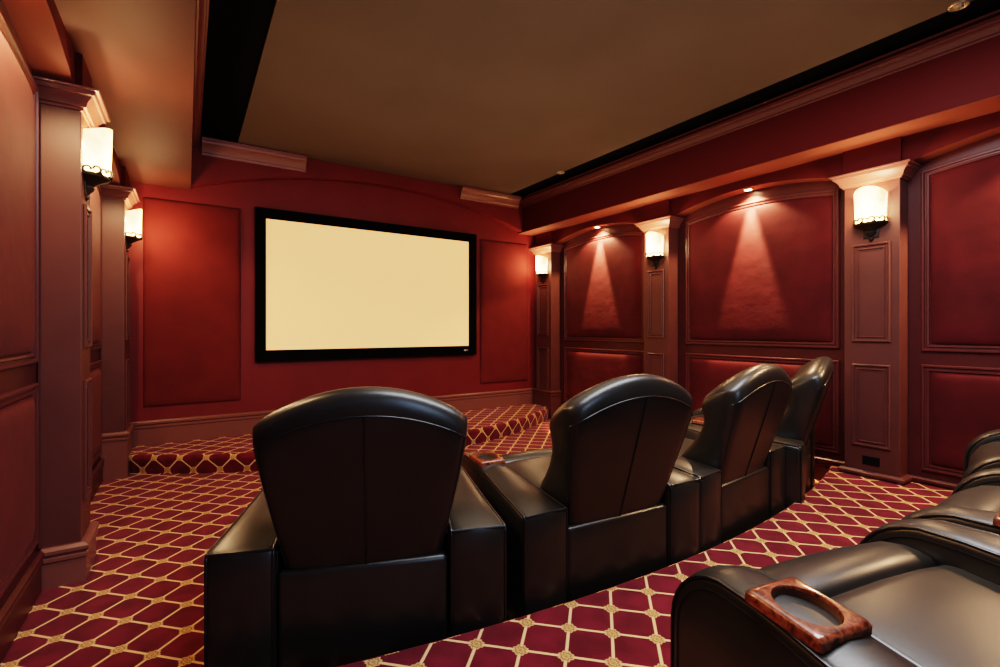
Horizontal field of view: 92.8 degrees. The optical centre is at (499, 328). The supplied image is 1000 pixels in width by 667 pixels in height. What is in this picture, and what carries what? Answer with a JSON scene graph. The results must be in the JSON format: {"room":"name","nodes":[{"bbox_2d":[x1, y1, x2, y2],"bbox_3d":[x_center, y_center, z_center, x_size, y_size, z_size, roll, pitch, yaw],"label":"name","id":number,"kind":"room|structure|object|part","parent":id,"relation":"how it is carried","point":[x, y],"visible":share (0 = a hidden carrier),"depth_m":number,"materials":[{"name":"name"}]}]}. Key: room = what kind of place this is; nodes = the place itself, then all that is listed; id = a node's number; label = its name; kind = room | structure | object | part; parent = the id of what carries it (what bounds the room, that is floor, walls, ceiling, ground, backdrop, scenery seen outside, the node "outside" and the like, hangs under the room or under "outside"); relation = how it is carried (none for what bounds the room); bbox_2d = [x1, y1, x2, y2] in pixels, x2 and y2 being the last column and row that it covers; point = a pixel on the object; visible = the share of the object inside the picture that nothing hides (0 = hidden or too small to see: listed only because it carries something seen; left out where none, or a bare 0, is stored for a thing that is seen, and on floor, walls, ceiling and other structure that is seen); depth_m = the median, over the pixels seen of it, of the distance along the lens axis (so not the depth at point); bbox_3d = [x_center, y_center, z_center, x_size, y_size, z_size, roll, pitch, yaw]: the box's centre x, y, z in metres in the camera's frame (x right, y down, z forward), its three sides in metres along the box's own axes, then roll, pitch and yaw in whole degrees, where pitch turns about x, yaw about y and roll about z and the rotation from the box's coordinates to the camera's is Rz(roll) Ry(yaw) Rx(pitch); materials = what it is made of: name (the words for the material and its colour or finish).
{"room":"home theater","nodes":[
{"label":"home theater","id":0,"kind":"room"},
{"bbox_2d":[0,0,99,601],"bbox_3d":[-1.468,-0.360,0.992,0.120,3.300,8.470,0,0,-33],"label":"wall","id":1,"kind":"structure","parent":0,"point":[10,379],"depth_m":2.09,"materials":[{"name":"red paint"}]},
{"bbox_2d":[0,13,38,370],"bbox_3d":[-1.839,-0.530,1.694,0.032,1.390,1.470,0,0,-33],"label":"upholstered panel","id":2,"kind":"object","parent":1,"relation":"attached to","point":[19,92],"visible":1,"depth_m":1.99,"materials":[{"name":"red fabric"}]},
{"bbox_2d":[0,383,38,597],"bbox_3d":[-1.839,0.650,1.694,0.032,0.780,1.470,0,0,-33],"label":"upholstered panel","id":3,"kind":"object","parent":1,"relation":"attached to","point":[19,407],"visible":1,"depth_m":2.00,"materials":[{"name":"red fabric"}]},
{"bbox_2d":[3,0,74,83],"bbox_3d":[-1.798,-1.312,1.735,0.145,0.195,1.575,0,0,-33],"label":"trim","id":4,"kind":"structure","parent":1,"relation":"attached to","point":[39,26],"depth_m":2.14,"materials":[{"name":"red paint"}]},
{"bbox_2d":[0,457,103,663],"bbox_3d":[-1.371,1.190,0.984,0.034,0.200,8.350,0,0,-33],"label":"baseboard","id":5,"kind":"structure","parent":1,"relation":"attached to","point":[17,603],"depth_m":2.08,"materials":[{"name":"red paint"}]},
{"bbox_2d":[33,53,109,590],"bbox_3d":[-2.264,-0.060,2.539,0.245,2.700,0.440,0,0,-33],"label":"pilaster","id":6,"kind":"object","parent":1,"relation":"attached to","point":[67,535],"visible":0.88,"depth_m":2.41,"materials":[{"name":"brown paint"}]},
{"bbox_3d":[-2.222,0.588,2.567,0.016,0.635,0.170,0,0,-33],"label":"panel moulding","id":7,"kind":"part","parent":6,"relation":"part of","materials":[{"name":"brown paint"}]},
{"bbox_3d":[-2.222,-0.278,2.567,0.016,0.755,0.170,0,0,-33],"label":"panel moulding","id":8,"kind":"part","parent":6,"relation":"part of","materials":[{"name":"brown paint"}]},
{"bbox_2d":[82,128,112,200],"bbox_3d":[-2.182,-0.889,2.592,0.117,0.408,0.220,0,0,-33],"label":"wall sconce","id":9,"kind":"object","parent":6,"relation":"attached to","point":[96,168],"visible":1,"depth_m":2.53,"materials":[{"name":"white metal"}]},
{"bbox_3d":[-2.180,-0.957,2.594,0.108,0.273,0.208,0,0,-33],"label":"lamp shade","id":10,"kind":"part","parent":9,"relation":"part of","materials":[{"name":"white glass"}]},
{"bbox_2d":[90,185,101,350],"bbox_3d":[-2.912,-0.530,3.328,0.032,1.390,1.620,0,0,-33],"label":"upholstered panel","id":11,"kind":"object","parent":1,"relation":"attached to","point":[96,196],"visible":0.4,"depth_m":3.75,"materials":[{"name":"red paint"}]},
{"bbox_2d":[90,360,101,464],"bbox_3d":[-2.912,0.650,3.328,0.032,0.780,1.620,0,0,-33],"label":"upholstered panel","id":12,"kind":"object","parent":1,"relation":"attached to","point":[96,366],"visible":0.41,"depth_m":3.75,"materials":[{"name":"red fabric"}]},
{"bbox_2d":[97,124,120,185],"bbox_3d":[-2.883,-1.312,3.386,0.145,0.195,1.675,0,0,-33],"label":"trim","id":13,"kind":"structure","parent":1,"relation":"attached to","point":[115,166],"depth_m":3.90,"materials":[{"name":"red paint"}]},
{"bbox_2d":[99,166,139,480],"bbox_3d":[-3.398,-0.060,4.265,0.245,2.700,0.520,0,0,-33],"label":"pilaster","id":14,"kind":"object","parent":1,"relation":"attached to","point":[117,430],"visible":0.88,"depth_m":4.10,"materials":[{"name":"brown paint"}]},
{"bbox_3d":[-3.356,0.588,4.293,0.016,0.635,0.250,0,0,-33],"label":"panel moulding","id":15,"kind":"part","parent":14,"relation":"part of","materials":[{"name":"brown paint"}]},
{"bbox_3d":[-3.356,-0.278,4.293,0.016,0.755,0.250,0,0,-33],"label":"panel moulding","id":16,"kind":"part","parent":14,"relation":"part of","materials":[{"name":"brown paint"}]},
{"bbox_2d":[125,209,142,251],"bbox_3d":[-3.316,-0.889,4.318,0.117,0.408,0.220,0,0,-33],"label":"wall sconce","id":17,"kind":"object","parent":14,"relation":"attached to","point":[133,234],"visible":1,"depth_m":4.25,"materials":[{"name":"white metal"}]},
{"bbox_3d":[-3.314,-0.957,4.320,0.108,0.273,0.208,0,0,-33],"label":"lamp shade","id":18,"kind":"part","parent":17,"relation":"part of","materials":[{"name":"white glass"}]},
{"bbox_2d":[54,0,195,189],"bbox_3d":[-1.113,-1.710,1.154,0.653,0.600,8.350,0,0,-33],"label":"ceiling","id":19,"kind":"structure","parent":1,"relation":"attached to","point":[138,54],"depth_m":2.62,"materials":[{"name":"brown paint"}]},
{"bbox_2d":[129,180,535,421],"bbox_3d":[-1.554,-0.360,5.931,5.160,3.300,0.120,0,0,-33],"label":"wall","id":20,"kind":"structure","parent":0,"point":[272,385],"depth_m":5.52,"materials":[{"name":"red paint"}]},
{"bbox_2d":[143,197,240,406],"bbox_3d":[-3.099,-0.260,4.825,0.830,2.040,0.028,0,0,-33],"label":"acoustic panel","id":21,"kind":"object","parent":20,"relation":"attached to","point":[192,251],"visible":1,"depth_m":4.80,"materials":[{"name":"red fabric"}]},
{"bbox_2d":[192,0,209,149],"bbox_3d":[-0.808,-1.815,1.354,0.076,0.090,8.350,0,0,-33],"label":"trim","id":22,"kind":"structure","parent":20,"relation":"attached to","point":[202,6],"depth_m":3.24,"materials":[{"name":"red paint"}]},
{"bbox_2d":[200,0,275,142],"bbox_3d":[-0.670,-1.980,1.444,0.405,0.100,8.350,0,0,-33],"label":"ceiling","id":23,"kind":"structure","parent":20,"relation":"attached to","point":[237,29],"depth_m":3.42,"materials":[{"name":"black paint"}]},
{"bbox_2d":[202,136,306,171],"bbox_3d":[-2.555,-1.823,5.001,0.980,0.155,0.095,0,0,-33],"label":"trim","id":24,"kind":"structure","parent":20,"relation":"attached to","point":[212,147],"depth_m":4.97,"materials":[{"name":"red paint"}]},
{"bbox_2d":[130,388,532,446],"bbox_3d":[-1.512,1.008,5.866,5.160,0.235,0.034,0,0,-33],"label":"baseboard","id":25,"kind":"structure","parent":20,"relation":"attached to","point":[150,432],"depth_m":4.96,"materials":[{"name":"red paint"}]},
{"bbox_2d":[191,138,521,232],"bbox_3d":[-1.400,-1.667,5.888,4.066,0.485,0.120,0,0,-33],"label":"trim","id":26,"kind":"structure","parent":20,"relation":"attached to","point":[205,170],"depth_m":5.51,"materials":[{"name":"red paint"}]},
{"bbox_2d":[255,207,476,361],"bbox_3d":[-1.485,-0.478,5.868,2.743,1.663,0.060,0,0,-33],"label":"projection screen","id":27,"kind":"object","parent":20,"relation":"attached to","point":[327,287],"visible":1,"depth_m":5.71,"materials":[{"name":"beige fabric"}]},
{"bbox_2d":[460,186,521,208],"bbox_3d":[-0.116,-1.823,6.603,0.956,0.155,0.095,0,0,-33],"label":"trim","id":28,"kind":"structure","parent":20,"relation":"attached to","point":[466,192],"depth_m":6.58,"materials":[{"name":"red paint"}]},
{"bbox_2d":[480,239,527,383],"bbox_3d":[0.074,-0.245,6.909,0.830,2.040,0.028,0,0,-33],"label":"acoustic panel","id":29,"kind":"object","parent":20,"relation":"attached to","point":[503,265],"visible":1,"depth_m":6.87,"materials":[{"name":"red fabric"}]},
{"bbox_2d":[511,0,999,196],"bbox_3d":[2.443,-1.980,3.489,0.276,0.100,8.350,0,0,-33],"label":"trim","id":30,"kind":"structure","parent":20,"relation":"attached to","point":[947,20],"depth_m":3.70,"materials":[{"name":"black paint"}]},
{"bbox_2d":[518,9,999,235],"bbox_3d":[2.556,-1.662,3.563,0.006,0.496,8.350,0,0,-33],"label":"trim","id":31,"kind":"structure","parent":20,"relation":"attached to","point":[970,74],"depth_m":3.74,"materials":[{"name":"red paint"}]},
{"bbox_2d":[520,15,999,207],"bbox_3d":[2.527,-1.815,3.544,0.076,0.090,8.350,0,0,-33],"label":"trim","id":32,"kind":"structure","parent":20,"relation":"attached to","point":[990,28],"depth_m":3.72,"materials":[{"name":"red paint"}]},
{"bbox_2d":[129,404,548,473],"bbox_3d":[-1.186,1.208,5.370,5.160,0.165,1.220,0,0,-33],"label":"step","id":33,"kind":"structure","parent":0,"point":[230,453],"depth_m":4.48,"materials":[{"name":"carpet"}]},
{"bbox_2d":[0,419,819,666],"bbox_3d":[0.771,1.290,2.391,5.160,0.001,8.350,0,0,-33],"label":"floor","id":34,"kind":"structure","parent":0,"point":[140,602],"depth_m":2.46,"materials":[{"name":"carpet"}]},
{"bbox_2d":[204,386,506,666],"bbox_3d":[-0.590,0.735,2.149,1.074,1.071,1.129,0,0,-14],"label":"recliner","id":35,"kind":"object","parent":34,"relation":"on","point":[367,534],"visible":0.98,"depth_m":1.70,"materials":[{"name":"black leather"}]},
{"bbox_3d":[-1.015,0.984,2.117,0.229,0.574,0.988,0,0,-14],"label":"armrest","id":36,"kind":"part","parent":35,"relation":"part of","materials":[{"name":"black leather"}]},
{"bbox_3d":[-0.515,0.545,1.843,0.735,0.690,0.494,0,0,-14],"label":"backrest","id":37,"kind":"part","parent":35,"relation":"part of","materials":[{"name":"black leather"}]},
{"bbox_3d":[-0.501,1.063,1.787,0.610,0.394,0.065,0,0,-14],"label":"panel","id":38,"kind":"part","parent":35,"relation":"part of","materials":[{"name":"black leather"}]},
{"bbox_3d":[-0.197,0.984,2.317,0.229,0.574,0.988,0,0,-14],"label":"armrest","id":39,"kind":"part","parent":35,"relation":"part of","materials":[{"name":"black leather"}]},
{"bbox_2d":[462,374,700,619],"bbox_3d":[0.374,0.735,2.568,1.074,1.071,1.129,0,0,-28],"label":"recliner","id":40,"kind":"object","parent":34,"relation":"on","point":[606,506],"visible":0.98,"depth_m":2.12,"materials":[{"name":"black leather"}]},
{"bbox_3d":[-0.031,0.984,2.430,0.228,0.574,0.988,0,0,-28],"label":"armrest","id":41,"kind":"part","parent":40,"relation":"part of","materials":[{"name":"black leather"}]},
{"bbox_2d":[506,455,551,487],"bbox_3d":[0.359,0.844,2.595,0.610,0.173,0.593,0,0,-28],"label":"seat cushion","id":42,"kind":"object","parent":40,"relation":"on","point":[534,468],"depth_m":2.66,"materials":[{"name":"black leather"}]},
{"bbox_3d":[0.523,0.545,2.291,0.735,0.690,0.494,0,0,-28],"label":"backrest","id":43,"kind":"part","parent":40,"relation":"part of","materials":[{"name":"black leather"}]},
{"bbox_3d":[0.550,1.063,2.240,0.610,0.394,0.065,0,0,-28],"label":"panel","id":44,"kind":"part","parent":40,"relation":"part of","materials":[{"name":"black leather"}]},
{"bbox_3d":[0.711,0.984,2.829,0.229,0.574,0.988,0,0,-28],"label":"armrest","id":45,"kind":"part","parent":40,"relation":"part of","materials":[{"name":"black leather"}]},
{"bbox_2d":[674,364,791,551],"bbox_3d":[1.209,0.735,3.131,1.074,1.071,1.129,0,0,-38],"label":"recliner","id":46,"kind":"object","parent":34,"relation":"on","point":[735,457],"visible":0.56,"depth_m":2.67,"materials":[{"name":"black leather"}]},
{"bbox_2d":[678,438,693,455],"bbox_3d":[1.190,0.844,3.155,0.610,0.173,0.593,0,0,-38],"label":"seat cushion","id":47,"kind":"object","parent":46,"relation":"on","point":[687,442],"depth_m":3.18,"materials":[{"name":"black leather"}]},
{"bbox_3d":[0.835,0.984,2.925,0.229,0.574,0.988,0,0,-38],"label":"armrest","id":48,"kind":"part","parent":46,"relation":"part of","materials":[{"name":"black leather"}]},
{"bbox_3d":[1.496,0.984,3.447,0.228,0.574,0.988,0,0,-38],"label":"armrest","id":49,"kind":"part","parent":46,"relation":"part of","materials":[{"name":"black leather"}]},
{"bbox_3d":[1.405,0.545,2.884,0.735,0.690,0.494,0,0,-38],"label":"backrest","id":50,"kind":"part","parent":46,"relation":"part of","materials":[{"name":"black leather"}]},
{"bbox_3d":[1.440,1.063,2.839,0.610,0.394,0.065,0,0,-38],"label":"panel","id":51,"kind":"part","parent":46,"relation":"part of","materials":[{"name":"black leather"}]},
{"bbox_2d":[690,356,833,507],"bbox_3d":[1.959,0.735,3.776,1.129,1.071,1.074,0,0,37],"label":"recliner","id":52,"kind":"object","parent":34,"relation":"on","point":[811,381],"visible":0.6,"depth_m":3.26,"materials":[{"name":"black leather"}]},
{"bbox_3d":[1.649,0.984,3.483,0.988,0.574,0.229,0,0,37],"label":"armrest","id":53,"kind":"part","parent":52,"relation":"part of","materials":[{"name":"black leather"}]},
{"bbox_3d":[2.157,0.984,4.155,0.988,0.574,0.229,0,0,37],"label":"armrest","id":54,"kind":"part","parent":52,"relation":"part of","materials":[{"name":"black leather"}]},
{"bbox_3d":[2.211,0.545,3.586,0.494,0.690,0.735,0,0,37],"label":"backrest","id":55,"kind":"part","parent":52,"relation":"part of","materials":[{"name":"black leather"}]},
{"bbox_3d":[2.256,1.063,3.552,0.065,0.394,0.610,0,0,37],"label":"panel","id":56,"kind":"part","parent":52,"relation":"part of","materials":[{"name":"black leather"}]},
{"bbox_2d":[238,0,972,193],"bbox_3d":[0.913,-1.970,2.484,3.385,0.120,8.350,0,0,-33],"label":"ceiling","id":57,"kind":"structure","parent":0,"point":[502,96],"depth_m":3.52,"materials":[{"name":"paint"}]},
{"bbox_2d":[947,0,970,11],"bbox_3d":[2.704,-1.899,2.805,0.100,0.022,0.100,0,0,-33],"label":"recessed light","id":58,"kind":"object","parent":57,"relation":"in","point":[960,4],"visible":1,"depth_m":2.79,"materials":[{"name":"brown metal"}]},
{"bbox_2d":[338,465,952,666],"bbox_3d":[1.815,1.215,0.801,5.171,0.150,4.546,0,0,-33],"label":"floor","id":59,"kind":"structure","parent":0,"point":[627,624],"depth_m":1.96,"materials":[{"name":"carpet"}]},
{"bbox_2d":[670,519,999,666],"bbox_3d":[1.037,0.585,0.875,1.074,1.071,1.129,0,0,-22],"label":"recliner","id":60,"kind":"object","parent":59,"relation":"on","point":[912,592],"visible":1,"depth_m":1.06,"materials":[{"name":"black leather"}]},
{"bbox_3d":[0.620,0.834,0.781,0.229,0.574,0.988,0,0,-22],"label":"armrest","id":61,"kind":"part","parent":60,"relation":"part of","materials":[{"name":"black leather"}]},
{"bbox_2d":[831,565,999,666],"bbox_3d":[1.025,0.694,0.903,0.610,0.173,0.593,0,0,-22],"label":"seat cushion","id":62,"kind":"object","parent":60,"relation":"on","point":[935,615],"depth_m":1.05,"materials":[{"name":"black leather"}]},
{"bbox_3d":[1.401,0.834,1.098,0.229,0.574,0.988,0,0,-22],"label":"armrest","id":63,"kind":"part","parent":60,"relation":"part of","materials":[{"name":"black leather"}]},
{"bbox_2d":[901,467,999,534],"bbox_3d":[1.942,0.585,1.365,1.074,1.071,1.129,0,0,-34],"label":"recliner","id":64,"kind":"object","parent":59,"relation":"on","point":[974,502],"visible":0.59,"depth_m":1.62,"materials":[{"name":"black leather"}]},
{"bbox_3d":[1.555,0.834,1.186,0.229,0.574,0.988,0,0,-34],"label":"armrest","id":65,"kind":"part","parent":64,"relation":"part of","materials":[{"name":"black leather"}]},
{"bbox_3d":[2.251,0.834,1.661,0.229,0.574,0.988,0,0,-34],"label":"armrest","id":66,"kind":"part","parent":64,"relation":"part of","materials":[{"name":"black leather"}]},
{"bbox_2d":[961,429,999,480],"bbox_3d":[2.826,0.585,2.103,1.074,1.071,1.129,0,0,-45],"label":"recliner","id":67,"kind":"object","parent":59,"relation":"on","point":[983,452],"visible":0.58,"depth_m":2.47,"materials":[{"name":"black leather"}]},
{"bbox_3d":[2.478,0.834,1.857,0.229,0.574,0.988,0,0,-45],"label":"armrest","id":68,"kind":"part","parent":67,"relation":"part of","materials":[{"name":"black leather"}]},
{"bbox_2d":[560,134,999,483],"bbox_3d":[2.945,-0.360,3.890,0.120,3.300,8.470,0,0,-33],"label":"wall","id":69,"kind":"structure","parent":0,"point":[916,357],"depth_m":3.94,"materials":[{"name":"red paint"}]},
{"bbox_2d":[529,231,563,418],"bbox_3d":[0.670,-0.060,7.021,0.245,2.700,0.530,0,0,-33],"label":"pilaster","id":70,"kind":"object","parent":69,"relation":"attached to","point":[547,392],"visible":0.86,"depth_m":6.91,"materials":[{"name":"brown paint"}]},
{"bbox_2d":[535,255,547,282],"bbox_3d":[0.587,-0.869,6.966,0.117,0.408,0.220,0,0,-33],"label":"wall sconce","id":71,"kind":"object","parent":70,"relation":"attached to","point":[541,262],"visible":1,"depth_m":6.90,"materials":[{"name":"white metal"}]},
{"bbox_3d":[0.584,-0.936,6.964,0.108,0.273,0.208,0,0,-33],"label":"lamp shade","id":72,"kind":"part","parent":71,"relation":"part of","materials":[{"name":"white glass"}]},
{"bbox_3d":[0.628,0.588,6.993,0.016,0.635,0.260,0,0,-33],"label":"panel moulding","id":73,"kind":"part","parent":70,"relation":"part of","materials":[{"name":"brown paint"}]},
{"bbox_3d":[0.628,-0.278,6.993,0.016,0.755,0.260,0,0,-33],"label":"panel moulding","id":74,"kind":"part","parent":70,"relation":"part of","materials":[{"name":"brown paint"}]},
{"bbox_2d":[553,207,642,244],"bbox_3d":[1.270,-1.308,6.199,0.145,0.205,1.662,0,0,-33],"label":"trim","id":75,"kind":"structure","parent":69,"relation":"attached to","point":[560,236],"depth_m":6.13,"materials":[{"name":"red paint"}]},
{"bbox_2d":[564,231,643,342],"bbox_3d":[1.316,-0.530,6.231,0.032,1.390,1.440,0,0,-33],"label":"upholstered panel","id":76,"kind":"object","parent":69,"relation":"attached to","point":[604,274],"visible":0.99,"depth_m":6.15,"materials":[{"name":"red fabric"}]},
{"bbox_2d":[564,347,643,401],"bbox_3d":[1.316,0.650,6.231,0.032,0.780,1.440,0,0,-33],"label":"upholstered panel","id":77,"kind":"object","parent":69,"relation":"attached to","point":[584,368],"visible":0.62,"depth_m":6.30,"materials":[{"name":"red fabric"}]},
{"bbox_2d":[634,199,683,383],"bbox_3d":[1.776,-0.060,5.336,0.245,2.700,0.495,0,0,-33],"label":"pilaster","id":78,"kind":"object","parent":69,"relation":"attached to","point":[661,283],"visible":0.59,"depth_m":5.25,"materials":[{"name":"brown paint"}]},
{"bbox_2d":[645,232,663,268],"bbox_3d":[1.693,-0.869,5.282,0.117,0.408,0.220,0,0,-33],"label":"wall sconce","id":79,"kind":"object","parent":78,"relation":"attached to","point":[654,241],"visible":1,"depth_m":5.23,"materials":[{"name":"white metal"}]},
{"bbox_3d":[1.691,-0.936,5.280,0.108,0.273,0.208,0,0,-33],"label":"lamp shade","id":80,"kind":"part","parent":79,"relation":"part of","materials":[{"name":"white glass"}]},
{"bbox_3d":[1.734,0.588,5.309,0.016,0.635,0.225,0,0,-33],"label":"panel moulding","id":81,"kind":"part","parent":78,"relation":"part of","materials":[{"name":"brown paint"}]},
{"bbox_3d":[1.734,-0.278,5.309,0.016,0.755,0.225,0,0,-33],"label":"panel moulding","id":82,"kind":"part","parent":78,"relation":"part of","materials":[{"name":"brown paint"}]},
{"bbox_2d":[743,188,753,191],"bbox_3d":[2.362,-1.325,4.531,0.096,0.014,0.096,0,0,-33],"label":"recessed light","id":83,"kind":"object","parent":69,"relation":"attached to","point":[745,189],"visible":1,"depth_m":4.53,"materials":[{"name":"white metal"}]},
{"bbox_2d":[670,153,842,217],"bbox_3d":[2.364,-1.308,4.532,0.145,0.205,1.654,0,0,-33],"label":"trim","id":84,"kind":"structure","parent":69,"relation":"attached to","point":[823,169],"depth_m":4.35,"materials":[{"name":"red paint"}]},
{"bbox_2d":[559,404,956,490],"bbox_3d":[2.913,1.190,3.798,0.034,0.200,8.350,0,0,-33],"label":"baseboard","id":85,"kind":"structure","parent":69,"relation":"attached to","point":[822,464],"depth_m":3.94,"materials":[{"name":"red paint"}]},
{"bbox_2d":[686,189,839,348],"bbox_3d":[2.414,-0.530,4.559,0.032,1.390,1.460,0,0,-33],"label":"upholstered panel","id":86,"kind":"object","parent":69,"relation":"attached to","point":[765,272],"visible":1,"depth_m":4.42,"materials":[{"name":"red fabric"}]},
{"bbox_2d":[686,353,839,453],"bbox_3d":[2.414,0.650,4.559,0.032,0.780,1.460,0,0,-33],"label":"upholstered panel","id":87,"kind":"object","parent":69,"relation":"attached to","point":[704,372],"visible":0.41,"depth_m":4.57,"materials":[{"name":"red fabric"}]},
{"bbox_2d":[829,136,921,485],"bbox_3d":[2.874,-0.060,3.665,0.245,2.700,0.515,0,0,-33],"label":"pilaster","id":88,"kind":"object","parent":69,"relation":"attached to","point":[876,271],"visible":0.81,"depth_m":3.59,"materials":[{"name":"brown paint"}]},
{"bbox_2d":[853,186,887,241],"bbox_3d":[2.791,-0.869,3.610,0.117,0.408,0.220,0,0,-33],"label":"wall sconce","id":89,"kind":"object","parent":88,"relation":"attached to","point":[870,202],"visible":1,"depth_m":3.57,"materials":[{"name":"white glass"}]},
{"bbox_3d":[2.789,-0.936,3.609,0.108,0.273,0.208,0,0,-33],"label":"lamp shade","id":90,"kind":"part","parent":89,"relation":"part of","materials":[{"name":"white glass"}]},
{"bbox_2d":[862,455,879,466],"bbox_3d":[2.839,1.010,3.642,0.008,0.064,0.110,0,0,-33],"label":"electrical outlet","id":91,"kind":"object","parent":88,"relation":"attached to","point":[867,460],"depth_m":3.64,"materials":[{"name":"black"}]},
{"bbox_3d":[2.832,0.588,3.637,0.016,0.635,0.245,0,0,-33],"label":"panel moulding","id":92,"kind":"part","parent":88,"relation":"part of","materials":[{"name":"brown paint"}]},
{"bbox_3d":[2.832,-0.278,3.637,0.016,0.755,0.245,0,0,-33],"label":"panel moulding","id":93,"kind":"part","parent":88,"relation":"part of","materials":[{"name":"brown paint"}]},
{"bbox_2d":[902,111,999,163],"bbox_3d":[3.482,-1.308,2.830,0.145,0.205,1.707,0,0,-33],"label":"trim","id":94,"kind":"structure","parent":69,"relation":"attached to","point":[921,147],"depth_m":3.30,"materials":[{"name":"red paint"}]},
{"bbox_2d":[921,147,999,353],"bbox_3d":[3.510,-0.530,2.892,0.032,1.390,1.480,0,0,-33],"label":"upholstered panel","id":95,"kind":"object","parent":69,"relation":"attached to","point":[960,198],"visible":1,"depth_m":3.31,"materials":[{"name":"red fabric"}]},
{"bbox_2d":[921,364,999,477],"bbox_3d":[3.510,0.650,2.892,0.032,0.780,1.480,0,0,-33],"label":"upholstered panel","id":96,"kind":"object","parent":69,"relation":"attached to","point":[959,404],"visible":0.88,"depth_m":3.35,"materials":[{"name":"red fabric"}]}
]}

